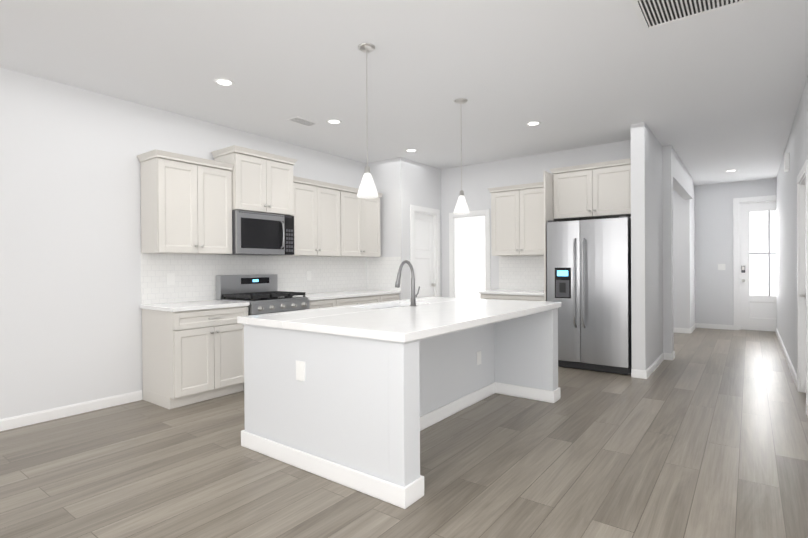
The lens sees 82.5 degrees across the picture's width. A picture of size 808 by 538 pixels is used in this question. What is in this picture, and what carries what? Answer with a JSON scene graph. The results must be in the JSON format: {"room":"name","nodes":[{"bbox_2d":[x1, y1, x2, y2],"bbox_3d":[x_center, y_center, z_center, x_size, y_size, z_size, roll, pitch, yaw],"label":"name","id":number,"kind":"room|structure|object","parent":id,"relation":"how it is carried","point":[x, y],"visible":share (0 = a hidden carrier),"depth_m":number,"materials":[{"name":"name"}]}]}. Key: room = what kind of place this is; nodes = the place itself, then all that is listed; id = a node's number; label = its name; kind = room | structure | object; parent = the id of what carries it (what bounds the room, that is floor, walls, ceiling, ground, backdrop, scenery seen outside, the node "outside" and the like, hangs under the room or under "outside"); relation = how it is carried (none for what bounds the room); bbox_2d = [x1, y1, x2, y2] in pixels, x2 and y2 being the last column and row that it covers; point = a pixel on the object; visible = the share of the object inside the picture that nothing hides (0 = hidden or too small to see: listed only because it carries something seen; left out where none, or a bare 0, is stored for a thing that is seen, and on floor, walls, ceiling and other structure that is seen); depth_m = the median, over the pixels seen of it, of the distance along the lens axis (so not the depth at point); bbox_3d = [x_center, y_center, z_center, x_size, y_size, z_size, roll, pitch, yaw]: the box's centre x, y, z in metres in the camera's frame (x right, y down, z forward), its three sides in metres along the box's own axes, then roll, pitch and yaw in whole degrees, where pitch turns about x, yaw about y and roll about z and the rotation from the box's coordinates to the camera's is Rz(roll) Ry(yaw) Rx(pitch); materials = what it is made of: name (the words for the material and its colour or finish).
{"room":"kitchen","nodes":[
{"label":"kitchen","id":0,"kind":"room"},
{"bbox_2d":[0,67,365,418],"bbox_3d":[-1.823,-0.175,5.482,0.140,2.840,13.420,0,0,37],"label":"wall","id":1,"kind":"structure","parent":0,"point":[70,263],"depth_m":4.00,"materials":[{"name":"white paint"}]},
{"bbox_2d":[0,390,141,430],"bbox_3d":[-4.087,1.231,2.330,0.014,0.090,5.237,0,0,37],"label":"baseboard","id":2,"kind":"structure","parent":1,"relation":"attached to","point":[45,415],"depth_m":3.94,"materials":[{"name":"white wood"}]},
{"bbox_2d":[137,149,233,254],"bbox_3d":[-2.152,-0.618,4.586,0.385,0.928,0.790,0,0,37],"label":"upper cabinet","id":3,"kind":"object","parent":1,"relation":"attached to","point":[186,204],"visible":1,"depth_m":4.41,"materials":[{"name":"white wood"}]},
{"bbox_2d":[211,145,296,215],"bbox_3d":[-1.664,-0.948,5.192,0.440,0.650,0.830,0,0,37],"label":"upper cabinet","id":4,"kind":"object","parent":1,"relation":"attached to","point":[262,182],"visible":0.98,"depth_m":5.02,"materials":[{"name":"white wood"}]},
{"bbox_2d":[218,210,293,255],"bbox_3d":[-1.649,-0.389,5.186,0.468,0.457,0.756,0,0,37],"label":"microwave","id":5,"kind":"object","parent":4,"relation":"attached to","point":[261,234],"visible":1,"depth_m":5.03,"materials":[{"name":"grey metal"}]},
{"bbox_2d":[141,253,368,304],"bbox_3d":[-1.542,0.239,5.731,0.008,0.805,3.270,0,0,37],"label":"tile backsplash","id":6,"kind":"structure","parent":1,"relation":"attached to","point":[195,277],"depth_m":5.25,"materials":[{"name":"white tile"}]},
{"bbox_2d":[166,273,174,284],"bbox_3d":[-2.350,0.103,4.642,0.006,0.120,0.080,0,0,37],"label":"outlet","id":7,"kind":"object","parent":6,"relation":"attached to","point":[170,278],"depth_m":4.64,"materials":[{"name":"white plastic"}]},
{"bbox_2d":[306,271,310,279],"bbox_3d":[-1.258,0.088,6.098,0.006,0.120,0.080,0,0,37],"label":"outlet","id":8,"kind":"object","parent":6,"relation":"attached to","point":[308,273],"depth_m":6.09,"materials":[{"name":"white plastic"}]},
{"bbox_2d":[279,176,341,256],"bbox_3d":[-1.206,-0.630,5.846,0.385,0.928,0.820,0,0,37],"label":"upper cabinet","id":9,"kind":"object","parent":1,"relation":"attached to","point":[316,208],"visible":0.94,"depth_m":5.74,"materials":[{"name":"white wood"}]},
{"bbox_2d":[326,186,383,256],"bbox_3d":[-0.701,-0.637,6.520,0.385,0.928,0.855,0,0,37],"label":"upper cabinet","id":10,"kind":"object","parent":1,"relation":"attached to","point":[360,236],"visible":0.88,"depth_m":6.36,"materials":[{"name":"white wood"}]},
{"bbox_2d":[366,157,406,299],"bbox_3d":[-0.267,-0.193,6.889,0.660,2.840,0.120,0,0,37],"label":"wall","id":11,"kind":"structure","parent":0,"point":[389,177],"depth_m":6.73,"materials":[{"name":"white paint"}]},
{"bbox_2d":[369,257,401,290],"bbox_3d":[-0.291,0.073,6.830,0.630,0.500,0.008,0,0,37],"label":"tile backsplash","id":12,"kind":"structure","parent":11,"relation":"attached to","point":[383,271],"depth_m":6.83,"materials":[{"name":"white tile"}]},
{"bbox_2d":[0,328,807,537],"bbox_3d":[2.389,1.277,3.074,9.880,0.100,14.600,0,0,37],"label":"floor","id":13,"kind":"structure","parent":0,"point":[703,433],"depth_m":2.86,"materials":[{"name":"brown wood"}]},
{"bbox_2d":[142,306,247,408],"bbox_3d":[-2.025,0.813,4.527,0.650,0.875,0.755,0,0,37],"label":"base cabinet","id":14,"kind":"object","parent":13,"relation":"on","point":[192,357],"visible":0.92,"depth_m":4.28,"materials":[{"name":"white wood"}]},
{"bbox_2d":[140,300,249,311],"bbox_3d":[-2.042,0.356,4.524,0.634,0.035,0.777,0,0,37],"label":"countertop","id":15,"kind":"structure","parent":14,"relation":"on","point":[190,306],"depth_m":4.37,"materials":[{"name":"white stone"}]},
{"bbox_2d":[216,274,308,315],"bbox_3d":[-1.536,0.656,5.112,0.715,1.178,0.750,0,0,37],"label":"gas range","id":16,"kind":"object","parent":13,"relation":"on","point":[261,294],"visible":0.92,"depth_m":5.04,"materials":[{"name":"grey metal"}]},
{"bbox_2d":[309,293,398,308],"bbox_3d":[-0.816,0.797,6.139,0.650,0.875,1.735,0,0,37],"label":"base cabinet","id":17,"kind":"object","parent":13,"relation":"on","point":[324,303],"visible":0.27,"depth_m":5.85,"materials":[{"name":"white wood"}]},
{"bbox_2d":[298,290,399,300],"bbox_3d":[-0.828,0.340,6.141,0.634,0.035,1.735,0,0,37],"label":"countertop","id":18,"kind":"structure","parent":17,"relation":"on","point":[332,295],"depth_m":6.04,"materials":[{"name":"white stone"}]},
{"bbox_2d":[237,308,560,508],"bbox_3d":[0.159,0.805,3.805,1.451,0.867,2.458,0,0,37],"label":"kitchen island","id":19,"kind":"object","parent":13,"relation":"on","point":[359,397],"depth_m":2.90,"materials":[{"name":"white paint"}]},
{"bbox_2d":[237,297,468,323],"bbox_3d":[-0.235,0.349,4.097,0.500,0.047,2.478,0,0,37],"label":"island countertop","id":20,"kind":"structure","parent":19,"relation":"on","point":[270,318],"depth_m":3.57,"materials":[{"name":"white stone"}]},
{"bbox_2d":[385,304,404,307],"bbox_3d":[-0.117,0.454,4.158,0.384,0.190,0.740,0,0,37],"label":"sink","id":21,"kind":"object","parent":20,"relation":"in","point":[386,305],"depth_m":4.47,"materials":[{"name":"white"}]},
{"bbox_2d":[281,300,560,339],"bbox_3d":[0.355,0.347,3.654,0.975,0.047,2.478,0,0,37],"label":"island countertop","id":22,"kind":"structure","parent":19,"relation":"on","point":[405,323],"depth_m":3.09,"materials":[{"name":"white stone"}]},
{"bbox_2d":[480,294,543,300],"bbox_3d":[1.599,0.779,6.364,0.920,0.875,0.650,0,0,37],"label":"base cabinet","id":23,"kind":"object","parent":13,"relation":"on","point":[513,297],"visible":0.1,"depth_m":6.12,"materials":[{"name":"white wood"}]},
{"bbox_2d":[478,289,543,295],"bbox_3d":[1.595,0.322,6.375,0.942,0.035,0.634,0,0,37],"label":"countertop","id":24,"kind":"structure","parent":23,"relation":"on","point":[520,292],"depth_m":6.24,"materials":[{"name":"white stone"}]},
{"bbox_2d":[543,171,560,300],"bbox_3d":[1.972,-0.011,6.072,0.023,2.452,0.657,0,0,37],"label":"panel","id":25,"kind":"object","parent":13,"relation":"on","point":[548,193],"visible":0.29,"depth_m":5.83,"materials":[{"name":"white wood"}]},
{"bbox_2d":[547,216,631,374],"bbox_3d":[2.336,0.303,5.727,0.933,1.822,0.724,0,0,37],"label":"refrigerator","id":26,"kind":"object","parent":13,"relation":"on","point":[589,275],"visible":0.96,"depth_m":5.44,"materials":[{"name":"grey metal"}]},
{"bbox_2d":[0,0,807,185],"bbox_3d":[2.368,-1.663,3.059,9.880,0.100,14.600,0,0,37],"label":"ceiling","id":27,"kind":"structure","parent":0,"point":[711,98],"depth_m":3.71,"materials":[{"name":"white paint"}]},
{"bbox_2d":[213,78,234,86],"bbox_3d":[-1.529,-1.586,3.920,0.170,0.006,0.170,0,0,37],"label":"recessed light","id":28,"kind":"object","parent":27,"relation":"in","point":[223,82],"visible":1,"depth_m":3.92,"materials":[{"name":"white"}]},
{"bbox_2d":[287,116,318,126],"bbox_3d":[-1.094,-1.593,4.984,0.170,0.008,0.300,0,0,37],"label":"ceiling vent","id":29,"kind":"object","parent":27,"relation":"in","point":[302,121],"visible":1,"depth_m":4.97,"materials":[{"name":"white metal"}]},
{"bbox_2d":[326,119,341,123],"bbox_3d":[-0.756,-1.597,5.002,0.170,0.006,0.170,0,0,37],"label":"recessed light","id":30,"kind":"object","parent":27,"relation":"in","point":[333,121],"visible":1,"depth_m":4.99,"materials":[{"name":"white"}]},
{"bbox_2d":[357,43,378,197],"bbox_3d":[-0.265,-1.057,3.313,0.158,1.076,0.158,0,0,37],"label":"pendant light","id":31,"kind":"object","parent":27,"relation":"hanging from","point":[367,188],"visible":1,"depth_m":3.28,"materials":[{"name":"white glass"}]},
{"bbox_2d":[405,149,417,151],"bbox_3d":[0.100,-1.609,6.264,0.170,0.006,0.170,0,0,37],"label":"recessed light","id":32,"kind":"object","parent":27,"relation":"in","point":[410,150],"visible":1,"depth_m":6.26,"materials":[{"name":"white"}]},
{"bbox_2d":[453,98,469,213],"bbox_3d":[0.547,-1.068,4.395,0.158,1.076,0.158,0,0,37],"label":"pendant light","id":33,"kind":"object","parent":27,"relation":"hanging from","point":[461,207],"visible":1,"depth_m":4.37,"materials":[{"name":"white glass"}]},
{"bbox_2d":[526,121,540,125],"bbox_3d":[1.436,-1.613,5.114,0.170,0.006,0.170,0,0,37],"label":"recessed light","id":34,"kind":"object","parent":27,"relation":"in","point":[533,123],"visible":1,"depth_m":5.11,"materials":[{"name":"white"}]},
{"bbox_2d":[631,0,753,30],"bbox_3d":[1.804,-1.602,2.677,0.805,0.009,0.450,0,0,37],"label":"ceiling vent","id":35,"kind":"object","parent":27,"relation":"in","point":[652,14],"visible":1,"depth_m":2.84,"materials":[{"name":"white metal"}]},
{"bbox_2d":[406,159,441,298],"bbox_3d":[0.276,-0.198,7.163,0.120,2.840,0.970,0,0,37],"label":"wall","id":36,"kind":"structure","parent":0,"point":[423,185],"depth_m":7.05,"materials":[{"name":"white paint"}]},
{"bbox_2d":[414,212,435,297],"bbox_3d":[0.306,0.168,7.155,0.096,2.084,0.645,0,0,37],"label":"pantry door","id":37,"kind":"structure","parent":36,"relation":"in","point":[424,251],"depth_m":7.20,"materials":[{"name":"white wood"}]},
{"bbox_2d":[410,205,439,298],"bbox_3d":[0.291,0.134,7.168,0.136,2.175,0.800,0,0,37],"label":"door frame","id":38,"kind":"structure","parent":36,"relation":"attached to","point":[423,210],"depth_m":7.39,"materials":[{"name":"white wood"}]},
{"bbox_2d":[458,217,484,298],"bbox_3d":[1.105,0.168,7.316,0.690,2.095,0.018,0,0,37],"label":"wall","id":39,"kind":"structure","parent":0,"point":[471,243],"depth_m":7.32,"materials":[{"name":"white paint"}]},
{"bbox_2d":[441,140,630,297],"bbox_3d":[1.783,-0.207,6.714,3.070,2.840,0.120,0,0,37],"label":"wall","id":40,"kind":"structure","parent":0,"point":[479,179],"depth_m":6.94,"materials":[{"name":"white paint"}]},
{"bbox_2d":[449,209,490,297],"bbox_3d":[1.063,0.156,7.260,0.720,2.120,0.156,0,0,37],"label":"door frame","id":41,"kind":"structure","parent":40,"relation":"attached to","point":[453,272],"depth_m":7.37,"materials":[{"name":"white wood"}]},
{"bbox_2d":[487,182,543,255],"bbox_3d":[1.667,-0.671,6.465,0.895,0.963,0.385,0,0,37],"label":"upper cabinet","id":42,"kind":"object","parent":40,"relation":"attached to","point":[517,220],"visible":0.81,"depth_m":6.35,"materials":[{"name":"white wood"}]},
{"bbox_2d":[499,255,543,289],"bbox_3d":[1.799,0.059,6.625,0.940,0.500,0.008,0,0,37],"label":"tile backsplash","id":43,"kind":"structure","parent":40,"relation":"attached to","point":[515,272],"depth_m":6.69,"materials":[{"name":"white tile"}]},
{"bbox_2d":[549,158,630,220],"bbox_3d":[2.427,-0.980,5.872,1.017,0.650,0.415,0,0,37],"label":"upper cabinet","id":44,"kind":"object","parent":40,"relation":"attached to","point":[600,190],"visible":0.92,"depth_m":5.73,"materials":[{"name":"white wood"}]},
{"bbox_2d":[631,122,662,370],"bbox_3d":[3.001,-0.210,5.662,0.140,2.840,1.300,0,0,37],"label":"wall","id":45,"kind":"structure","parent":0,"point":[646,258],"depth_m":5.18,"materials":[{"name":"white paint"}]},
{"bbox_2d":[631,351,674,378],"bbox_3d":[3.116,1.164,5.715,0.254,0.090,1.528,0,0,37],"label":"baseboard","id":46,"kind":"structure","parent":45,"relation":"attached to","point":[650,369],"depth_m":5.39,"materials":[{"name":"white wood"}]},
{"bbox_2d":[673,189,680,327],"bbox_3d":[3.880,-0.235,9.516,3.180,2.840,0.120,0,0,37],"label":"wall","id":47,"kind":"structure","parent":0,"point":[677,253],"depth_m":8.55,"materials":[{"name":"white paint"}]},
{"bbox_2d":[674,328,680,332],"bbox_3d":[3.849,1.140,9.469,3.180,0.090,0.014,0,0,37],"label":"baseboard","id":48,"kind":"structure","parent":47,"relation":"attached to","point":[677,330],"depth_m":8.54,"materials":[{"name":"white wood"}]},
{"bbox_2d":[662,145,692,352],"bbox_3d":[4.341,-0.227,7.282,0.140,2.840,2.900,0,0,37],"label":"wall","id":49,"kind":"structure","parent":0,"point":[667,204],"depth_m":6.12,"materials":[{"name":"white paint"}]},
{"bbox_2d":[681,184,694,328],"bbox_3d":[5.472,-0.243,8.872,0.140,2.840,1.000,0,0,37],"label":"wall","id":50,"kind":"structure","parent":0,"point":[687,263],"depth_m":8.49,"materials":[{"name":"white paint"}]},
{"bbox_2d":[681,323,695,333],"bbox_3d":[5.483,1.132,8.869,0.154,0.090,1.014,0,0,37],"label":"baseboard","id":51,"kind":"structure","parent":50,"relation":"attached to","point":[688,330],"depth_m":8.49,"materials":[{"name":"white wood"}]},
{"bbox_2d":[695,178,775,324],"bbox_3d":[6.562,-0.250,8.767,2.010,2.840,0.140,0,0,37],"label":"wall","id":52,"kind":"structure","parent":0,"point":[713,247],"depth_m":9.01,"materials":[{"name":"white paint"}]},
{"bbox_2d":[696,323,733,329],"bbox_3d":[6.515,1.125,8.719,1.705,0.090,0.014,0,0,37],"label":"baseboard","id":53,"kind":"structure","parent":52,"relation":"attached to","point":[715,326],"depth_m":9.03,"materials":[{"name":"white wood"}]},
{"bbox_2d":[718,264,724,269],"bbox_3d":[6.178,-0.038,8.962,0.120,0.120,0.009,0,0,37],"label":"switch plate","id":54,"kind":"object","parent":52,"relation":"attached to","point":[721,266],"visible":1,"depth_m":8.96,"materials":[{"name":"white plastic"}]},
{"bbox_2d":[733,195,775,329],"bbox_3d":[6.800,-0.093,8.579,1.085,2.525,0.156,0,0,37],"label":"door frame","id":55,"kind":"structure","parent":52,"relation":"attached to","point":[737,202],"depth_m":8.81,"materials":[{"name":"white wood"}]},
{"bbox_2d":[740,201,776,331],"bbox_3d":[6.787,-0.055,8.562,0.907,2.424,0.110,0,0,37],"label":"front door","id":56,"kind":"structure","parent":52,"relation":"in","point":[758,294],"depth_m":8.67,"materials":[{"name":"white wood"}]},
{"bbox_2d":[776,76,807,373],"bbox_3d":[4.611,-0.220,5.392,0.120,2.840,7.600,0,0,37],"label":"wall","id":57,"kind":"structure","parent":0,"point":[796,148],"depth_m":5.57,"materials":[{"name":"white paint"}]},
{"bbox_2d":[784,153,789,171],"bbox_3d":[4.753,-1.322,5.724,0.044,0.200,0.220,0,0,37],"label":"door chime","id":58,"kind":"object","parent":57,"relation":"attached to","point":[786,163],"visible":1,"depth_m":5.64,"materials":[{"name":"white plastic"}]},
{"bbox_2d":[776,328,807,415],"bbox_3d":[4.567,1.155,5.439,0.014,0.090,7.600,0,0,37],"label":"baseboard","id":59,"kind":"structure","parent":57,"relation":"attached to","point":[792,370],"depth_m":5.70,"materials":[{"name":"white wood"}]},
{"bbox_2d":[797,159,807,413],"bbox_3d":[3.689,0.150,4.175,0.136,2.125,0.970,0,0,37],"label":"door frame","id":60,"kind":"structure","parent":57,"relation":"attached to","point":[802,302],"depth_m":4.51,"materials":[{"name":"white wood"}]}
]}

